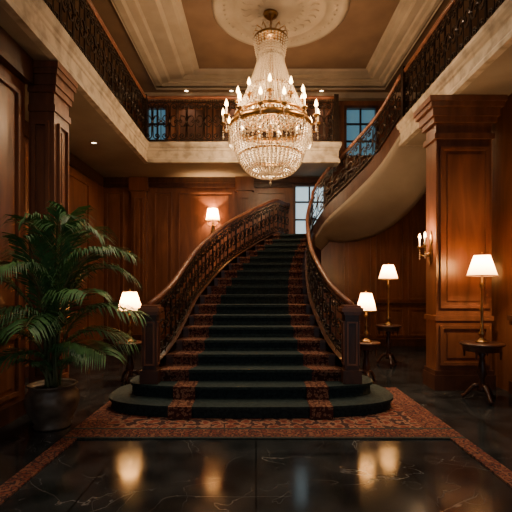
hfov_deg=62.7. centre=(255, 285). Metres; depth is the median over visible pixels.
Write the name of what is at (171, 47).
ceiling
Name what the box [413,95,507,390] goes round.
column
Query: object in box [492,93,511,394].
wall
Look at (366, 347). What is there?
side table
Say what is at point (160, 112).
window
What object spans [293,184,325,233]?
window
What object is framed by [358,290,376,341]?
table lamp
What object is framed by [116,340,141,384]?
side table
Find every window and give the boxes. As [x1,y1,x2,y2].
[148,105,167,141]
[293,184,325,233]
[344,105,377,157]
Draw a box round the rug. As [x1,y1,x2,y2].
[0,387,511,504]
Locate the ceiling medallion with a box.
[212,0,349,47]
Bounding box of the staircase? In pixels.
[109,74,425,418]
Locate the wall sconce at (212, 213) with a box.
[206,208,219,232]
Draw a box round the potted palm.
[0,201,153,431]
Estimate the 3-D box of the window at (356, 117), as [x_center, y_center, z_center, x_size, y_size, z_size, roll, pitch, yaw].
[2.625,-3.850,10.545,0.850,1.300,0.150,0,0,0]
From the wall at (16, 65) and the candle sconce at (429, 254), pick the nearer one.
the wall at (16, 65)
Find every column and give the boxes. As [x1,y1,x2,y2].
[27,60,77,382]
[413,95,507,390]
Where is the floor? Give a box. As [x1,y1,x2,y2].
[0,346,511,511]
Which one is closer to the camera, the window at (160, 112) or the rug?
the rug
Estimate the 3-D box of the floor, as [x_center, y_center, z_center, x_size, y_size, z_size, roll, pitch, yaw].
[0.300,1.550,3.850,8.600,0.100,13.700,0,0,0]
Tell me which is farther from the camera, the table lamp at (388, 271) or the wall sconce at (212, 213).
the wall sconce at (212, 213)
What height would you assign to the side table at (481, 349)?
0.754 m
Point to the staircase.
(249, 342)
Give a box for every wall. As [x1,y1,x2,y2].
[0,26,32,427]
[25,120,103,377]
[103,101,425,345]
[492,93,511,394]
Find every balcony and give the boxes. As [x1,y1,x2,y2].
[0,0,341,177]
[396,0,511,146]
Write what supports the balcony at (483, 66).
on the wall at (502, 143)
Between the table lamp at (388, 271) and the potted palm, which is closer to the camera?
the potted palm
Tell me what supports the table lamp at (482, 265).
on the side table at (481, 349)
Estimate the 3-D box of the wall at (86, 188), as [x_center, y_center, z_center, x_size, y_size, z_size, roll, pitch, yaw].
[-3.870,-1.850,3.750,0.260,6.700,13.500,0,0,0]
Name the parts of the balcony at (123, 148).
balustrade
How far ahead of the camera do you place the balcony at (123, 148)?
8.08 m
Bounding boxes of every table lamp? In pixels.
[118,289,140,341]
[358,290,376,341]
[378,263,398,324]
[466,252,498,342]
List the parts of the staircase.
stair balustrade, stair balustrade, stair balustrade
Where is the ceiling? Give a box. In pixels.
[43,0,504,100]
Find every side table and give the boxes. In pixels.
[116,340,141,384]
[360,340,380,382]
[375,324,401,365]
[459,340,505,404]
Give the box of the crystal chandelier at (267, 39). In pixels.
[220,9,320,185]
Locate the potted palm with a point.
(50, 403)
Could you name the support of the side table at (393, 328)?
on the floor
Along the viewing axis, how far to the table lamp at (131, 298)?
6.30 m
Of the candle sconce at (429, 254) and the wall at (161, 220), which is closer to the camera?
the candle sconce at (429, 254)
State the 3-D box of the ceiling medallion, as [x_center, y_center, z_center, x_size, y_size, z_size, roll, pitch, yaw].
[0.450,-5.105,7.800,2.520,0.110,2.520,0,0,0]
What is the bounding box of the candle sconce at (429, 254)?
[417,231,431,265]
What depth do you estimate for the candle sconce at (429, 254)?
6.19 m
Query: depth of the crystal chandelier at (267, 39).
7.51 m
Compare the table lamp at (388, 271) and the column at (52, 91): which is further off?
the table lamp at (388, 271)

